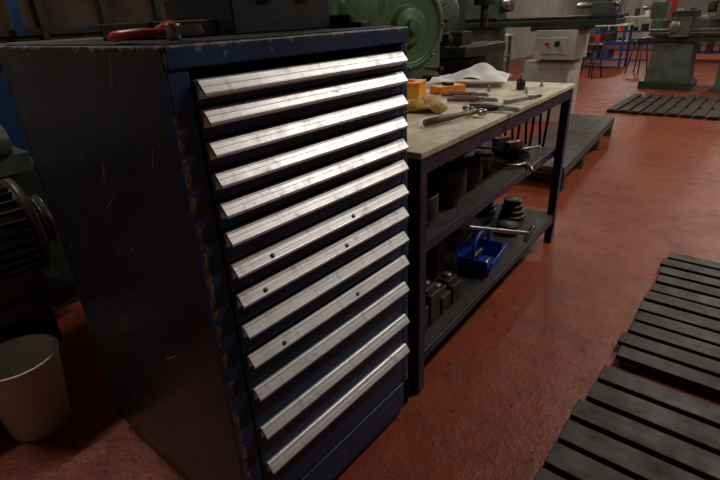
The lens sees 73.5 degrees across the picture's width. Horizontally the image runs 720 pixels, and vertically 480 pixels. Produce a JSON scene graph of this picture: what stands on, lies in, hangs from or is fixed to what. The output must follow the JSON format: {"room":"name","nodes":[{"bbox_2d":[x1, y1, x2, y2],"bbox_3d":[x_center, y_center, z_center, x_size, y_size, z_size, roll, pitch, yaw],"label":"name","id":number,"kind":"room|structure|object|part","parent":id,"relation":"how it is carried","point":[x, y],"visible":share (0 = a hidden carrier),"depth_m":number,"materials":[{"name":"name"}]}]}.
{"room":"machine workshop","nodes":[
{"label":"machine workshop","id":0,"kind":"room"},
{"bbox_2d":[0,0,593,60],"bbox_3d":[1.038,-4.945,9.604,0.100,3.400,24.000,17,31,36],"label":"wall","id":1,"kind":"structure","parent":0,"point":[523,39],"depth_m":14.10,"materials":[{"name":"paint"}]},
{"bbox_2d":[0,42,719,479],"bbox_3d":[5.393,-2.044,7.058,11.000,0.100,24.000,17,31,36],"label":"floor","id":2,"kind":"structure","parent":0,"point":[501,388],"depth_m":2.15,"materials":[{"name":"red paint"}]},
{"bbox_2d":[0,64,31,156],"bbox_3d":[-1.744,-0.556,3.071,0.655,1.180,2.240,17,31,36],"label":"base cabinet","id":3,"kind":"object","parent":2,"relation":"on","point":[9,119],"visible":0.02,"depth_m":2.46,"materials":[{"name":"metal"}]},
{"bbox_2d":[0,334,71,441],"bbox_3d":[-1.174,0.533,1.710,0.262,0.299,0.262,17,31,36],"label":"waste bin","id":4,"kind":"object","parent":2,"relation":"on","point":[34,398],"visible":1,"depth_m":1.68,"materials":[{"name":"plastic"}]},
{"bbox_2d":[0,125,79,375],"bbox_3d":[-1.680,0.126,1.760,0.889,1.040,1.200,17,31,36],"label":"motor","id":5,"kind":"object","parent":2,"relation":"on","point":[36,279],"visible":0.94,"depth_m":1.77,"materials":[{"name":"metal"}]},
{"bbox_2d":[0,0,166,42],"bbox_3d":[-2.191,-1.129,2.902,0.155,2.400,2.800,17,31,36],"label":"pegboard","id":6,"kind":"object","parent":2,"relation":"on","point":[20,20],"visible":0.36,"depth_m":3.16,"materials":[{"name":"black metal"}]},
{"bbox_2d":[0,26,409,479],"bbox_3d":[-0.361,0.070,1.463,0.817,1.275,0.670,17,31,36],"label":"cabinet","id":7,"kind":"object","parent":2,"relation":"on","point":[229,213],"visible":1,"depth_m":1.10,"materials":[{"name":"blue metal"}]},
{"bbox_2d":[108,20,203,41],"bbox_3d":[-0.357,-0.363,0.837,0.171,0.032,0.085,12,29,29],"label":"pliers","id":8,"kind":"object","parent":7,"relation":"on","point":[172,30],"visible":1,"depth_m":0.81,"materials":[{"name":"red rubber"}]},
{"bbox_2d":[100,19,219,40],"bbox_3d":[-0.446,-0.469,1.074,0.220,0.037,0.160,17,31,36],"label":"tray","id":9,"kind":"object","parent":7,"relation":"on","point":[210,27],"visible":0.65,"depth_m":1.03,"materials":[{"name":"metal"}]},
{"bbox_3d":[-0.395,-0.492,1.211,0.793,0.036,0.668,17,31,36],"label":"lid","id":10,"kind":"part","parent":7,"relation":"part of","materials":[{"name":"blue paint"}]},
{"bbox_2d":[163,0,329,34],"bbox_3d":[-0.282,-0.601,1.223,0.285,0.135,0.324,17,31,36],"label":"case","id":11,"kind":"object","parent":7,"relation":"on","point":[235,17],"visible":0.83,"depth_m":1.13,"materials":[{"name":"plastic"}]},
{"bbox_3d":[-0.094,-0.349,1.012,0.021,0.043,0.592,17,31,36],"label":"drawer","id":12,"kind":"part","parent":7,"relation":"part of","materials":[{"name":"blue paint"}]},
{"bbox_3d":[-0.092,-0.302,1.033,0.021,0.051,0.592,17,31,36],"label":"drawer","id":13,"kind":"part","parent":7,"relation":"part of","materials":[{"name":"blue paint"}]},
{"bbox_3d":[-0.089,-0.251,1.057,0.021,0.051,0.592,17,31,36],"label":"drawer","id":14,"kind":"part","parent":7,"relation":"part of","materials":[{"name":"blue paint"}]},
{"bbox_3d":[-0.077,-0.349,0.995,0.025,0.033,0.586,17,31,36],"label":"drawer handle","id":15,"kind":"part","parent":7,"relation":"part of","materials":[{"name":"metal"}]},
{"bbox_3d":[-0.087,-0.200,1.081,0.021,0.053,0.592,17,31,36],"label":"drawer","id":16,"kind":"part","parent":7,"relation":"part of","materials":[{"name":"blue paint"}]},
{"bbox_3d":[-0.074,-0.306,1.016,0.025,0.033,0.586,17,31,36],"label":"drawer handle","id":17,"kind":"part","parent":7,"relation":"part of","materials":[{"name":"metal"}]},
{"bbox_3d":[-0.085,-0.147,1.105,0.021,0.053,0.592,17,31,36],"label":"drawer","id":18,"kind":"part","parent":7,"relation":"part of","materials":[{"name":"blue paint"}]},
{"bbox_3d":[-0.071,-0.255,1.040,0.025,0.033,0.586,17,31,36],"label":"drawer handle","id":19,"kind":"part","parent":7,"relation":"part of","materials":[{"name":"metal"}]},
{"bbox_3d":[-0.082,-0.089,1.132,0.021,0.065,0.592,17,31,36],"label":"drawer","id":20,"kind":"part","parent":7,"relation":"part of","materials":[{"name":"blue paint"}]},
{"bbox_3d":[-0.069,-0.205,1.064,0.025,0.033,0.586,17,31,36],"label":"drawer handle","id":21,"kind":"part","parent":7,"relation":"part of","materials":[{"name":"metal"}]},
{"bbox_3d":[-0.079,-0.027,1.161,0.021,0.063,0.592,17,31,36],"label":"drawer","id":22,"kind":"part","parent":7,"relation":"part of","materials":[{"name":"blue paint"}]},
{"bbox_3d":[-0.066,-0.152,1.089,0.025,0.033,0.586,17,31,36],"label":"drawer handle","id":23,"kind":"part","parent":7,"relation":"part of","materials":[{"name":"metal"}]},
{"bbox_3d":[-0.075,0.039,1.191,0.021,0.071,0.592,17,31,36],"label":"drawer","id":24,"kind":"part","parent":7,"relation":"part of","materials":[{"name":"blue paint"}]},
{"bbox_3d":[-0.063,-0.100,1.113,0.025,0.033,0.586,17,31,36],"label":"drawer handle","id":25,"kind":"part","parent":7,"relation":"part of","materials":[{"name":"metal"}]},
{"bbox_3d":[-0.072,0.108,1.224,0.021,0.073,0.592,17,31,36],"label":"drawer","id":26,"kind":"part","parent":7,"relation":"part of","materials":[{"name":"blue paint"}]},
{"bbox_3d":[-0.059,-0.037,1.143,0.025,0.033,0.586,17,31,36],"label":"drawer handle","id":27,"kind":"part","parent":7,"relation":"part of","materials":[{"name":"metal"}]},
{"bbox_3d":[-0.069,0.185,1.259,0.021,0.086,0.592,17,31,36],"label":"drawer","id":28,"kind":"part","parent":7,"relation":"part of","materials":[{"name":"blue paint"}]},
{"bbox_3d":[-0.056,0.025,1.172,0.025,0.033,0.586,17,31,36],"label":"drawer handle","id":29,"kind":"part","parent":7,"relation":"part of","materials":[{"name":"metal"}]},
{"bbox_3d":[-0.064,0.279,1.303,0.021,0.112,0.592,17,31,36],"label":"drawer","id":30,"kind":"part","parent":7,"relation":"part of","materials":[{"name":"blue paint"}]},
{"bbox_3d":[-0.052,0.093,1.205,0.025,0.033,0.586,17,31,36],"label":"drawer handle","id":31,"kind":"part","parent":7,"relation":"part of","materials":[{"name":"metal"}]},
{"bbox_3d":[-0.049,0.164,1.238,0.025,0.033,0.586,17,31,36],"label":"drawer handle","id":32,"kind":"part","parent":7,"relation":"part of","materials":[{"name":"metal"}]},
{"bbox_3d":[-0.059,0.384,1.352,0.021,0.110,0.592,17,31,36],"label":"drawer","id":33,"kind":"part","parent":7,"relation":"part of","materials":[{"name":"blue paint"}]},
{"bbox_3d":[-0.044,0.246,1.276,0.025,0.033,0.586,17,31,36],"label":"drawer handle","id":34,"kind":"part","parent":7,"relation":"part of","materials":[{"name":"metal"}]},
{"bbox_3d":[-0.053,0.509,1.410,0.021,0.156,0.592,17,31,36],"label":"drawer","id":35,"kind":"part","parent":7,"relation":"part of","materials":[{"name":"blue paint"}]},
{"bbox_3d":[-0.039,0.352,1.326,0.025,0.033,0.586,17,31,36],"label":"drawer handle","id":36,"kind":"part","parent":7,"relation":"part of","materials":[{"name":"metal"}]},
{"bbox_3d":[-0.033,0.456,1.375,0.025,0.033,0.586,17,31,36],"label":"drawer handle","id":37,"kind":"part","parent":7,"relation":"part of","materials":[{"name":"metal"}]},
{"bbox_2d":[330,14,365,27],"bbox_3d":[-0.161,-0.617,1.369,0.440,0.032,0.023,17,31,36],"label":"roll","id":38,"kind":"object","parent":7,"relation":"on","point":[343,20],"visible":0.42,"depth_m":1.27,"materials":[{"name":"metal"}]},
{"bbox_2d":[329,0,458,81],"bbox_3d":[0.153,-1.291,3.779,0.856,1.750,1.600,17,31,36],"label":"machine","id":39,"kind":"object","parent":2,"relation":"on","point":[430,23],"visible":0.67,"depth_m":3.48,"materials":[{"name":"metal"}]},
{"bbox_2d":[439,0,505,79],"bbox_3d":[0.934,-2.134,5.099,1.000,2.100,0.900,17,31,36],"label":"machine","id":40,"kind":"object","parent":2,"relation":"on","point":[461,53],"visible":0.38,"depth_m":4.89,"materials":[{"name":"metal"}]},
{"bbox_2d":[407,79,575,393],"bbox_3d":[0.368,-0.212,2.410,0.796,0.927,1.612,16,31,34],"label":"workbench","id":41,"kind":"object","parent":2,"relation":"on","point":[431,147],"visible":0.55,"depth_m":2.01,"materials":[{"name":"blue paint"}]},
{"bbox_2d":[407,79,425,99],"bbox_3d":[0.248,-0.737,2.345,0.120,0.087,0.154,6,26,19],"label":"box","id":42,"kind":"object","parent":41,"relation":"on","point":[415,87],"visible":0.64,"depth_m":2.28,"materials":[{"name":"plastic"}]},
{"bbox_2d":[407,181,438,230],"bbox_3d":[0.176,-0.141,1.823,0.240,0.154,0.240,17,31,36],"label":"lathe chuck","id":43,"kind":"object","parent":41,"relation":"on","point":[432,193],"visible":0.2,"depth_m":1.76,"materials":[{"name":"metal"}]},
{"bbox_2d":[407,96,446,112],"bbox_3d":[0.237,-0.586,2.059,0.274,0.050,0.258,2,25,11],"label":"glove","id":44,"kind":"object","parent":41,"relation":"on","point":[433,103],"visible":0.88,"depth_m":1.97,"materials":[{"name":"yellow leather"}]},
{"bbox_2d":[407,264,460,333],"bbox_3d":[0.232,0.203,1.975,0.230,0.181,0.356,16,31,34],"label":"blocks","id":45,"kind":"object","parent":41,"relation":"on","point":[444,290],"visible":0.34,"depth_m":1.95,"materials":[{"name":"metal"}]},
{"bbox_2d":[427,155,466,207],"bbox_3d":[0.340,-0.250,1.995,0.200,0.192,0.200,17,31,36],"label":"lathe chuck","id":46,"kind":"object","parent":41,"relation":"on","point":[450,178],"visible":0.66,"depth_m":1.92,"materials":[{"name":"metal"}]},
{"bbox_2d":[430,81,465,93],"bbox_3d":[0.449,-0.784,2.470,0.160,0.050,0.090,-12,26,-19],"label":"case","id":47,"kind":"object","parent":41,"relation":"on","point":[446,86],"visible":0.95,"depth_m":2.44,"materials":[{"name":"plastic"}]},
{"bbox_2d":[423,106,487,126],"bbox_3d":[0.350,-0.462,1.803,0.292,0.034,0.094,-20,30,-33],"label":"hammer","id":48,"kind":"object","parent":41,"relation":"on","point":[469,110],"visible":1,"depth_m":1.80,"materials":[{"name":"brown wood"}]},
{"bbox_2d":[442,91,488,96],"bbox_3d":[0.510,-0.700,2.309,0.226,0.024,0.081,14,29,31],"label":"pliers","id":49,"kind":"object","parent":41,"relation":"on","point":[449,93],"visible":0.84,"depth_m":2.29,"materials":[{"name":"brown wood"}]},
{"bbox_2d":[427,63,511,82],"bbox_3d":[0.615,-0.934,2.677,0.420,0.097,0.300,8,27,21],"label":"paper sheet","id":50,"kind":"object","parent":41,"relation":"on","point":[482,71],"visible":0.98,"depth_m":2.60,"materials":[{"name":"white paper"}]},
{"bbox_2d":[447,95,497,101],"bbox_3d":[0.510,-0.634,2.167,0.226,0.024,0.081,14,29,31],"label":"pliers","id":51,"kind":"object","parent":41,"relation":"on","point":[458,98],"visible":1,"depth_m":2.15,"materials":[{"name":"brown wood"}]},
{"bbox_2d":[464,156,482,188],"bbox_3d":[0.462,-0.314,2.196,0.190,0.128,0.190,17,31,36],"label":"lathe chuck","id":52,"kind":"object","parent":41,"relation":"on","point":[474,167],"visible":0.38,"depth_m":2.14,"materials":[{"name":"metal"}]},
{"bbox_2d":[453,225,507,276],"bbox_3d":[0.575,0.036,2.291,0.188,0.187,0.242,12,29,29],"label":"tray","id":53,"kind":"object","parent":41,"relation":"on","point":[480,258],"visible":0.97,"depth_m":2.30,"materials":[{"name":"plastic"}]},
{"bbox_2d":[408,202,552,348],"bbox_3d":[0.384,0.048,2.528,0.764,0.015,1.580,16,31,34],"label":"shelf","id":54,"kind":"object","parent":41,"relation":"attached to","point":[473,286],"depth_m":2.40,"materials":[{"name":"black metal"}]},
{"bbox_2d":[426,224,535,279],"bbox_3d":[0.528,0.041,2.118,0.543,0.326,0.139,-5,25,-5],"label":"hammer","id":55,"kind":"object","parent":41,"relation":"on","point":[434,256],"depth_m":2.09,"materials":[{"name":"metal"}]},
{"bbox_2d":[407,141,554,257],"bbox_3d":[0.352,-0.299,2.380,0.725,0.040,1.580,16,31,34],"label":"shelf","id":56,"kind":"object","parent":41,"relation":"attached to","point":[500,179],"depth_m":2.15,"materials":[{"name":"grey metal"}]},
{"bbox_2d":[474,147,500,174],"bbox_3d":[0.624,-0.406,2.439,0.139,0.076,0.266,7,27,20],"label":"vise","id":57,"kind":"object","parent":41,"relation":"on","point":[486,158],"visible":0.7,"depth_m":2.40,"materials":[{"name":"metal"}]},
{"bbox_2d":[462,103,519,111],"bbox_3d":[0.535,-0.535,1.951,0.226,0.024,0.081,15,30,34],"label":"pliers","id":58,"kind":"object","parent":41,"relation":"on","point":[489,107],"visible":0.88,"depth_m":1.93,"materials":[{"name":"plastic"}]},
{"bbox_2d":[477,196,524,236],"bbox_3d":[0.778,-0.232,2.859,0.308,0.177,0.629,-14,27,-22],"label":"gear","id":59,"kind":"object","parent":41,"relation":"on","point":[511,211],"visible":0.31,"depth_m":2.77,"materials":[{"name":"metal"}]},
{"bbox_2d":[494,159,533,171],"bbox_3d":[0.770,-0.377,2.425,0.176,0.016,0.186,2,25,11],"label":"hook spanner","id":60,"kind":"object","parent":41,"relation":"on","point":[525,162],"visible":1,"depth_m":2.42,"materials":[{"name":"metal"}]},
{"bbox_2d":[492,136,540,159],"bbox_3d":[0.833,-0.497,2.614,0.139,0.076,0.266,-12,26,-19],"label":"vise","id":61,"kind":"object","parent":41,"relation":"on","point":[514,149],"visible":0.97,"depth_m":2.59,"materials":[{"name":"metal"}]},
{"bbox_2d":[491,109,550,146],"bbox_3d":[0.877,-0.629,2.949,0.600,0.561,0.036,16,30,34],"label":"air hose","id":62,"kind":"object","parent":41,"relation":"hanging from","point":[549,110],"visible":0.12,"depth_m":2.83,"materials":[{"name":"rubber"}]},
{"bbox_2d":[516,74,525,89],"bbox_3d":[0.813,-0.798,2.432,0.044,0.075,0.044,17,31,36],"label":"glue bottle","id":63,"kind":"object","parent":41,"relation":"on","point":[521,82],"visible":1,"depth_m":2.42,"materials":[{"name":"black plastic"}]},
{"bbox_2d":[503,93,541,103],"bbox_3d":[0.720,-0.631,2.149,0.232,0.016,0.046,-18,29,-30],"label":"wrench","id":64,"kind":"object","parent":41,"relation":"on","point":[529,96],"visible":1,"depth_m":2.15,"materials":[{"name":"metal"}]},
{"bbox_2d":[504,34,512,80],"bbox_3d":[1.952,-3.427,8.951,1.460,1.117,0.760,17,31,36],"label":"storage bench","id":65,"kind":"object","parent":2,"relation":"on","point":[508,55],"visible":0.02,"depth_m":8.73,"materials":[{"name":"grey metal"}]},
{"bbox_2d":[465,0,625,122],"bbox_3d":[2.159,-2.277,5.995,1.880,1.500,0.550,17,31,36],"label":"lathe","id":66,"kind":"object","parent":2,"relation":"on","point":[561,42],"visible":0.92,"depth_m":5.71,"materials":[{"name":"metal"}]},
{"bbox_2d":[527,114,614,190],"bbox_3d":[1.970,-0.900,4.597,0.470,0.195,2.150,14,30,32],"label":"platform","id":67,"kind":"object","parent":2,"relation":"on","point":[585,132],"visible":0.56,"depth_m":4.47,"materials":[{"name":"grey wood"}]},
{"bbox_2d":[579,43,604,78],"bbox_3d":[4.544,-3.500,9.426,0.343,0.627,0.343,-15,27,-24],"label":"stool","id":68,"kind":"object","parent":2,"relation":"on","point":[594,45],"visible":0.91,"depth_m":9.36,"materials":[{"name":"black metal"}]},
{"bbox_2d":[582,23,633,68],"bbox_3d":[5.188,-4.593,11.181,1.860,1.072,0.660,17,31,36],"label":"storage bench","id":69,"kind":"object","parent":2,"relation":"on","point":[609,38],"visible":0.31,"depth_m":10.74,"materials":[{"name":"blue paint"}]},
{"bbox_2d":[595,8,654,48],"bbox_3d":[8.376,-6.340,14.469,2.260,1.197,0.660,17,31,36],"label":"storage bench","id":70,"kind":"object","parent":2,"relation":"on","point":[645,27],"visible":0.23,"depth_m":14.46,"materials":[{"name":"blue paint"}]},
{"bbox_2d":[533,365,719,479],"bbox_3d":[0.914,0.845,1.119,1.042,0.047,1.301,17,31,36],"label":"duckboard","id":71,"kind":"object","parent":2,"relation":"on","point":[584,440],"visible":1,"depth_m":1.54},
{"bbox_2d":[608,0,665,39],"bbox_3d":[9.784,-7.895,16.839,1.830,1.900,0.660,17,31,36],"label":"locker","id":72,"kind":"object","parent":2,"relation":"on","point":[629,6],"visible":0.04,"depth_m":16.71,"materials":[{"name":"grey metal"}]},
{"bbox_2d":[624,40,649,73],"bbox_3d":[5.642,-3.708,9.760,0.343,0.627,0.343,-15,27,-24],"label":"stool","id":73,"kind":"object","parent":2,"relation":"on","point":[633,41],"visible":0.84,"depth_m":9.73,"materials":[{"name":"blue paint"}]},
{"bbox_2d":[606,93,719,119],"bbox_3d":[4.616,-1.716,6.257,2.255,0.047,1.541,17,31,36],"label":"duckboard","id":74,"kind":"object","parent":2,"relation":"on","point":[703,111],"visible":1,"depth_m":6.39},
{"bbox_2d":[616,252,719,394],"bbox_3d":[1.738,0.397,2.001,1.017,0.047,1.116,17,31,36],"label":"duckboard","id":75,"kind":"object","parent":2,"relation":"on","point":[674,333],"visible":1,"depth_m":2.04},
{"bbox_2d":[666,0,678,17],"bbox_3d":[7.664,-5.760,11.861,0.260,2.400,0.140,17,31,36],"label":"post","id":76,"kind":"object","parent":2,"relation":"on","point":[674,2],"visible":0.29,"depth_m":11.78,"materials":[{"name":"red metal"}]},
{"bbox_2d":[636,0,719,91],"bbox_3d":[5.769,-3.028,7.238,2.900,1.500,0.986,17,31,36],"label":"centre lathe","id":77,"kind":"object","parent":2,"relation":"on","point":[671,66],"visible":1,"depth_m":7.66,"materials":[{"name":"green metal"}]},
{"bbox_2d":[677,7,719,53],"bbox_3d":[8.244,-4.723,11.054,2.060,1.149,0.660,17,31,36],"label":"storage bench","id":78,"kind":"object","parent":2,"relation":"on","point":[709,49],"visible":0.25,"depth_m":11.11,"materials":[{"name":"blue paint"}]},
{"bbox_2d":[589,0,715,35],"bbox_3d":[12.974,-7.846,14.616,11.000,3.400,0.100,17,31,36],"label":"wall","id":79,"kind":"structure","parent":0,"point":[702,5],"depth_m":16.19,"materials":[{"name":"paint"}]}
]}

